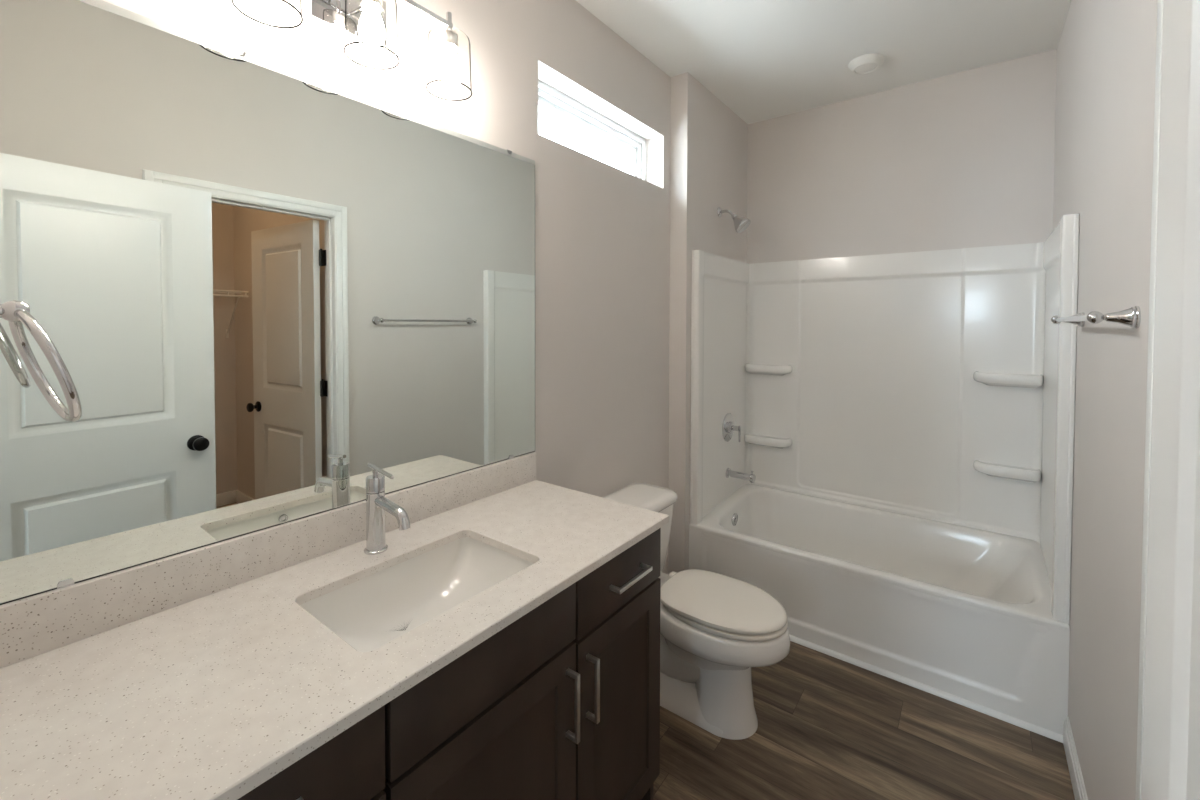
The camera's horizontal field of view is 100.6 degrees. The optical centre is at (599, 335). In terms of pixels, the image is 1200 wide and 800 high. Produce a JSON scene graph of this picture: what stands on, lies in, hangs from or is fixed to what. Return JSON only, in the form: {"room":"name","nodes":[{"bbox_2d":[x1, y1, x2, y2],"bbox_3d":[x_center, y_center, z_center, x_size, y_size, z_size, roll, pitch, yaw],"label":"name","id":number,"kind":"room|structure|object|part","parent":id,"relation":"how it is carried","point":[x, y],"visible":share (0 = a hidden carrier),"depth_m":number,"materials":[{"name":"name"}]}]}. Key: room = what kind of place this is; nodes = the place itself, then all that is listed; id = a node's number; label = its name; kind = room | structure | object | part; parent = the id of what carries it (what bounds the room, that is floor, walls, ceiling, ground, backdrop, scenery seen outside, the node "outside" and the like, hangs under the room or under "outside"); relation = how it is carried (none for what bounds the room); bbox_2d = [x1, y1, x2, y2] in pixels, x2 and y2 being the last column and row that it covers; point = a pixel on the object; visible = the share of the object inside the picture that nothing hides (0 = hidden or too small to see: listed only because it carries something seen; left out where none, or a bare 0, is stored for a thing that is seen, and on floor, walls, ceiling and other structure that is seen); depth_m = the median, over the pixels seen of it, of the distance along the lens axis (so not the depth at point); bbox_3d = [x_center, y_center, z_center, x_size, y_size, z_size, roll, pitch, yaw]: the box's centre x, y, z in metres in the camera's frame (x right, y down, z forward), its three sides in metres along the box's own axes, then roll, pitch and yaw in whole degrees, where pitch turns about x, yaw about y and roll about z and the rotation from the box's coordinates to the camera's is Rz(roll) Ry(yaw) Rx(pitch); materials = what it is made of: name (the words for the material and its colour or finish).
{"room":"bathroom","nodes":[
{"label":"bathroom","id":0,"kind":"room"},
{"bbox_2d":[103,0,670,573],"bbox_3d":[-0.143,0.042,2.081,0.160,2.743,3.375,1,2,37],"label":"wall","id":1,"kind":"structure","parent":0,"point":[602,230],"depth_m":1.96,"materials":[{"name":"paint"}]},
{"bbox_2d":[0,0,534,604],"bbox_3d":[-0.627,-0.093,1.299,0.007,1.060,1.294,1,2,37],"label":"mirror","id":2,"kind":"object","parent":1,"relation":"attached to","point":[257,284],"visible":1,"depth_m":1.06,"materials":[{"name":"clear glass"}]},
{"bbox_2d":[0,452,535,667],"bbox_3d":[-0.630,0.487,1.301,0.018,0.100,1.294,1,2,37],"label":"backsplash","id":3,"kind":"structure","parent":1,"relation":"attached to","point":[38,624],"depth_m":1.04,"materials":[{"name":"stone"}]},
{"bbox_2d":[231,0,472,100],"bbox_3d":[-0.570,-0.777,1.211,0.181,0.217,0.564,1,2,37],"label":"vanity light","id":4,"kind":"object","parent":1,"relation":"attached to","point":[364,21],"visible":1,"depth_m":1.24,"materials":[{"name":"silver metal"}]},
{"bbox_2d":[361,0,381,11],"bbox_3d":[-0.547,-0.805,1.193,0.047,0.037,0.047,1,2,37],"label":"bulb","id":5,"kind":"object","parent":4,"relation":"attached to","point":[376,5],"depth_m":1.18,"materials":[{"name":"white glass"}]},
{"bbox_3d":[-0.547,-0.744,1.194,0.120,0.148,0.120,1,2,37],"label":"lamp shade","id":6,"kind":"part","parent":4,"relation":"part of","materials":[{"name":"clear glass"}]},
{"bbox_3d":[-0.547,-0.745,1.194,0.059,0.097,0.059,1,2,37],"label":"bulb","id":7,"kind":"part","parent":4,"relation":"part of","materials":[{"name":"white glass"}]},
{"bbox_3d":[-0.414,-0.855,1.367,0.015,0.062,0.015,1,2,37],"label":"stem","id":8,"kind":"part","parent":4,"relation":"part of","materials":[{"name":"silver metal"}]},
{"bbox_2d":[440,30,457,51],"bbox_3d":[-0.415,-0.809,1.369,0.047,0.037,0.047,1,2,37],"label":"bulb","id":9,"kind":"object","parent":4,"relation":"attached to","point":[448,38],"depth_m":1.35,"materials":[{"name":"white glass"}]},
{"bbox_3d":[-0.415,-0.748,1.370,0.120,0.148,0.120,1,2,37],"label":"lamp shade","id":10,"kind":"part","parent":4,"relation":"part of","materials":[{"name":"clear glass"}]},
{"bbox_3d":[-0.415,-0.748,1.370,0.059,0.097,0.059,1,2,37],"label":"bulb","id":11,"kind":"part","parent":4,"relation":"part of","materials":[{"name":"white glass"}]},
{"bbox_2d":[538,80,646,180],"bbox_3d":[-0.053,-0.879,2.257,0.058,0.267,0.910,1,2,37],"label":"window","id":12,"kind":"structure","parent":1,"relation":"in","point":[549,98],"depth_m":2.29,"materials":[{"name":"white plastic"}]},
{"bbox_2d":[668,72,747,574],"bbox_3d":[0.656,0.024,2.925,0.097,2.743,0.835,1,2,37],"label":"wall","id":13,"kind":"structure","parent":0,"point":[709,141],"depth_m":2.61,"materials":[{"name":"paint"}]},
{"bbox_2d":[717,207,750,232],"bbox_3d":[0.759,-0.656,2.811,0.182,0.161,0.096,1,2,37],"label":"showerhead","id":14,"kind":"object","parent":13,"relation":"attached to","point":[740,223],"visible":1,"depth_m":2.78,"materials":[{"name":"silver metal"}]},
{"bbox_3d":[0.727,-0.693,2.834,0.084,0.047,0.017,1,2,37],"label":"arm","id":15,"kind":"part","parent":14,"relation":"part of","materials":[{"name":"silver metal"}]},
{"bbox_2d":[576,0,1070,123],"bbox_3d":[0.548,-1.341,1.528,1.796,0.050,3.375,1,2,37],"label":"ceiling","id":16,"kind":"structure","parent":0,"point":[763,59],"depth_m":2.25,"materials":[{"name":"white paint"}]},
{"bbox_2d":[848,53,883,74],"bbox_3d":[1.299,-1.318,2.431,0.156,0.034,0.156,1,2,37],"label":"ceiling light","id":17,"kind":"object","parent":16,"relation":"in","point":[867,63],"visible":1,"depth_m":2.40,"materials":[{"name":"white plastic"}]},
{"bbox_2d":[653,641,1074,799],"bbox_3d":[0.542,1.451,1.593,1.796,0.050,3.375,1,2,37],"label":"floor","id":18,"kind":"structure","parent":0,"point":[829,727],"depth_m":1.71,"materials":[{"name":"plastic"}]},
{"bbox_2d":[237,528,660,799],"bbox_3d":[-0.409,0.999,1.137,0.581,0.872,1.278,1,2,37],"label":"vanity cabinet","id":19,"kind":"object","parent":18,"relation":"on","point":[562,702],"visible":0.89,"depth_m":1.07,"materials":[{"name":"brown wood"}]},
{"bbox_3d":[-0.473,0.658,0.637,0.020,0.136,0.407,1,2,37],"label":"drawer","id":20,"kind":"part","parent":19,"relation":"part of","materials":[{"name":"brown wood"}]},
{"bbox_2d":[0,480,668,799],"bbox_3d":[-0.410,0.552,1.137,0.567,0.021,1.295,1,2,37],"label":"countertop","id":21,"kind":"structure","parent":19,"relation":"on","point":[213,696],"depth_m":0.82,"materials":[{"name":"stone"}]},
{"bbox_2d":[364,463,409,554],"bbox_3d":[-0.516,0.432,1.213,0.170,0.216,0.055,1,2,37],"label":"faucet","id":22,"kind":"object","parent":21,"relation":"on","point":[377,503],"visible":1,"depth_m":1.23,"materials":[{"name":"silver metal"}]},
{"bbox_3d":[-0.542,0.340,1.233,0.100,0.033,0.013,1,2,33],"label":"lever","id":23,"kind":"part","parent":22,"relation":"part of","materials":[{"name":"silver metal"}]},
{"bbox_3d":[-0.501,0.427,1.201,0.132,0.059,0.025,1,2,37],"label":"spout","id":24,"kind":"part","parent":22,"relation":"part of","materials":[{"name":"silver metal"}]},
{"bbox_2d":[300,537,533,651],"bbox_3d":[-0.388,0.637,1.120,0.332,0.147,0.482,1,2,37],"label":"sink basin","id":25,"kind":"object","parent":21,"relation":"in","point":[368,613],"visible":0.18,"depth_m":1.23,"materials":[{"name":"white ceramic"}]},
{"bbox_3d":[-0.473,1.038,0.646,0.020,0.606,0.407,1,2,37],"label":"door","id":26,"kind":"part","parent":19,"relation":"part of","materials":[{"name":"brown wood"}]},
{"bbox_3d":[-0.205,1.030,1.000,0.020,0.606,0.464,1,2,37],"label":"door","id":27,"kind":"part","parent":19,"relation":"part of","materials":[{"name":"brown wood"}]},
{"bbox_3d":[-0.062,0.848,1.140,0.036,0.156,0.010,1,2,37],"label":"handle","id":28,"kind":"part","parent":19,"relation":"part of","materials":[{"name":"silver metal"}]},
{"bbox_3d":[-0.017,0.851,1.199,0.036,0.153,0.010,1,2,37],"label":"handle","id":29,"kind":"part","parent":19,"relation":"part of","materials":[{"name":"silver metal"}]},
{"bbox_3d":[0.056,1.028,1.346,0.020,0.596,0.386,1,2,37],"label":"door","id":30,"kind":"part","parent":19,"relation":"part of","materials":[{"name":"brown wood"}]},
{"bbox_3d":[0.057,0.648,1.337,0.020,0.147,0.386,1,2,37],"label":"drawer","id":31,"kind":"part","parent":19,"relation":"part of","materials":[{"name":"brown wood"}]},
{"bbox_3d":[0.085,0.647,1.328,0.036,0.010,0.156,1,2,37],"label":"handle","id":32,"kind":"part","parent":19,"relation":"part of","materials":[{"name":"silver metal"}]},
{"bbox_2d":[602,483,789,739],"bbox_3d":[0.343,1.054,1.948,0.772,0.727,0.448,1,2,37],"label":"toilet","id":33,"kind":"object","parent":18,"relation":"on","point":[715,627],"visible":0.73,"depth_m":1.79,"materials":[{"name":"white ceramic"}]},
{"bbox_3d":[0.132,0.708,2.100,0.242,0.044,0.448,1,2,37],"label":"tank lid","id":34,"kind":"part","parent":33,"relation":"part of","materials":[{"name":"white ceramic"}]},
{"bbox_3d":[0.129,0.880,2.106,0.216,0.300,0.420,1,2,37],"label":"tank","id":35,"kind":"part","parent":33,"relation":"part of","materials":[{"name":"white ceramic"}]},
{"bbox_3d":[0.457,0.990,1.861,0.465,0.029,0.340,1,2,37],"label":"seat lid","id":36,"kind":"part","parent":33,"relation":"part of","materials":[{"name":"white plastic"}]},
{"bbox_3d":[0.467,1.016,1.853,0.443,0.022,0.340,1,2,37],"label":"seat","id":37,"kind":"part","parent":33,"relation":"part of","materials":[{"name":"white plastic"}]},
{"bbox_2d":[689,484,1069,734],"bbox_3d":[1.291,1.187,2.497,1.467,0.437,0.790,1,2,37],"label":"bathtub","id":38,"kind":"object","parent":18,"relation":"on","point":[964,612],"visible":0.82,"depth_m":2.21,"materials":[{"name":"white plastic"}]},
{"bbox_3d":[0.765,1.046,2.824,0.019,0.072,0.072,1,2,37],"label":"overflow plate","id":39,"kind":"part","parent":38,"relation":"part of","materials":[{"name":"silver metal"}]},
{"bbox_2d":[689,484,1069,632],"bbox_3d":[1.291,1.151,2.496,1.467,0.364,0.790,1,2,37],"label":"basin","id":40,"kind":"object","parent":38,"relation":"in","point":[833,566],"depth_m":2.40,"materials":[{"name":"white plastic"}]},
{"bbox_2d":[789,635,1062,742],"bbox_3d":[1.047,1.405,2.180,1.465,0.018,0.016,1,2,37],"label":"trim","id":41,"kind":"structure","parent":38,"relation":"attached to","point":[1031,727],"depth_m":1.97,"materials":[{"name":"white paint"}]},
{"bbox_2d":[747,49,1056,263],"bbox_3d":[1.528,0.027,2.861,1.796,2.743,0.115,1,2,37],"label":"wall","id":42,"kind":"structure","parent":0,"point":[965,159],"depth_m":2.66,"materials":[{"name":"paint"}]},
{"bbox_2d":[690,213,1079,623],"bbox_3d":[1.295,0.277,2.479,1.467,1.432,0.782,1,2,37],"label":"tub surround","id":43,"kind":"object","parent":42,"relation":"attached to","point":[938,385],"visible":1,"depth_m":2.65,"materials":[{"name":"white plastic"}]},
{"bbox_3d":[0.720,0.267,2.899,0.042,1.430,0.758,1,2,37],"label":"panel","id":44,"kind":"part","parent":43,"relation":"part of","materials":[{"name":"white plastic"}]},
{"bbox_2d":[722,413,740,441],"bbox_3d":[0.789,0.546,2.927,0.078,0.168,0.168,1,2,37],"label":"shower valve","id":45,"kind":"object","parent":43,"relation":"attached to","point":[728,426],"visible":1,"depth_m":2.91,"materials":[{"name":"silver metal"}]},
{"bbox_3d":[0.801,0.576,2.918,0.048,0.096,0.030,1,2,37],"label":"lever","id":46,"kind":"part","parent":45,"relation":"part of","materials":[{"name":"silver metal"}]},
{"bbox_2d":[725,468,755,482],"bbox_3d":[0.822,0.814,2.907,0.164,0.070,0.061,1,2,37],"label":"tub spout","id":47,"kind":"object","parent":43,"relation":"attached to","point":[729,473],"visible":1,"depth_m":2.89,"materials":[{"name":"silver metal"}]},
{"bbox_2d":[744,433,791,447],"bbox_3d":[1.040,0.663,3.094,0.278,0.066,0.088,1,2,37],"label":"shelf","id":48,"kind":"object","parent":43,"relation":"attached to","point":[759,440],"depth_m":3.09,"materials":[{"name":"white plastic"}]},
{"bbox_2d":[745,363,791,375],"bbox_3d":[1.040,0.213,3.085,0.274,0.066,0.088,1,2,37],"label":"shelf","id":49,"kind":"object","parent":43,"relation":"attached to","point":[751,369],"depth_m":3.07,"materials":[{"name":"white plastic"}]},
{"bbox_3d":[1.510,0.259,2.763,1.418,1.409,0.070,1,2,37],"label":"panel","id":50,"kind":"part","parent":43,"relation":"part of","materials":[{"name":"white plastic"}]},
{"bbox_2d":[973,460,1040,482],"bbox_3d":[1.957,0.661,2.400,0.253,0.066,0.088,1,2,37],"label":"shelf","id":51,"kind":"object","parent":43,"relation":"attached to","point":[1004,470],"depth_m":2.39,"materials":[{"name":"white plastic"}]},
{"bbox_2d":[973,371,1042,387],"bbox_3d":[1.955,0.215,2.392,0.261,0.066,0.088,1,2,37],"label":"shelf","id":52,"kind":"object","parent":43,"relation":"attached to","point":[981,379],"depth_m":2.38,"materials":[{"name":"white plastic"}]},
{"bbox_3d":[1.856,0.289,2.039,0.042,1.430,0.758,1,2,37],"label":"panel","id":53,"kind":"part","parent":43,"relation":"part of","materials":[{"name":"white plastic"}]},
{"bbox_2d":[1053,0,1157,799],"bbox_3d":[1.181,0.069,1.008,0.115,2.743,3.260,1,2,37],"label":"wall","id":54,"kind":"structure","parent":0,"point":[1106,67],"depth_m":1.30,"materials":[{"name":"paint"}]},
{"bbox_2d":[1063,717,1087,799],"bbox_3d":[0.925,1.396,0.811,0.013,0.098,2.322,1,2,37],"label":"baseboard","id":55,"kind":"structure","parent":54,"relation":"attached to","point":[1077,781],"depth_m":1.58,"materials":[{"name":"white paint"}]},
{"bbox_2d":[1051,306,1140,328],"bbox_3d":[1.332,-0.045,1.368,0.080,0.049,0.729,1,2,37],"label":"towel bar","id":56,"kind":"object","parent":54,"relation":"attached to","point":[1131,317],"visible":1,"depth_m":1.10,"materials":[{"name":"silver metal"}]},
{"bbox_3d":[1.537,-0.051,1.639,0.080,0.049,0.049,1,2,37],"label":"post","id":57,"kind":"part","parent":56,"relation":"part of","materials":[{"name":"silver metal"}]},
{"bbox_3d":[1.127,-0.039,1.097,0.080,0.049,0.049,1,2,37],"label":"post","id":58,"kind":"part","parent":56,"relation":"part of","materials":[{"name":"silver metal"}]},
{"bbox_2d":[1135,0,1162,799],"bbox_3d":[0.836,0.393,0.575,0.132,2.115,0.863,1,2,37],"label":"trim","id":59,"kind":"structure","parent":54,"relation":"attached to","point":[1160,2],"depth_m":0.93,"materials":[{"name":"white paint"}]},
{"bbox_3d":[-0.438,0.083,0.261,1.566,2.743,0.115,1,2,37],"label":"wall","id":60,"kind":"structure","parent":0,"visible":0},
{"bbox_2d":[0,300,81,421],"bbox_3d":[-0.755,0.032,0.642,0.161,0.175,0.112,1,2,37],"label":"towel ring","id":61,"kind":"object","parent":60,"relation":"attached to","point":[16,312],"visible":1,"depth_m":0.64,"materials":[{"name":"silver metal"}]},
{"bbox_3d":[-0.767,-0.031,0.624,0.049,0.049,0.070,1,2,37],"label":"post","id":62,"kind":"part","parent":61,"relation":"part of","materials":[{"name":"silver metal"}]},
{"bbox_2d":[1141,0,1199,799],"bbox_3d":[0.345,0.432,0.215,0.162,2.026,0.718,1,2,37],"label":"door","id":63,"kind":"structure","parent":60,"relation":"in","point":[1171,709],"depth_m":0.40,"materials":[{"name":"white paint"}]}
]}

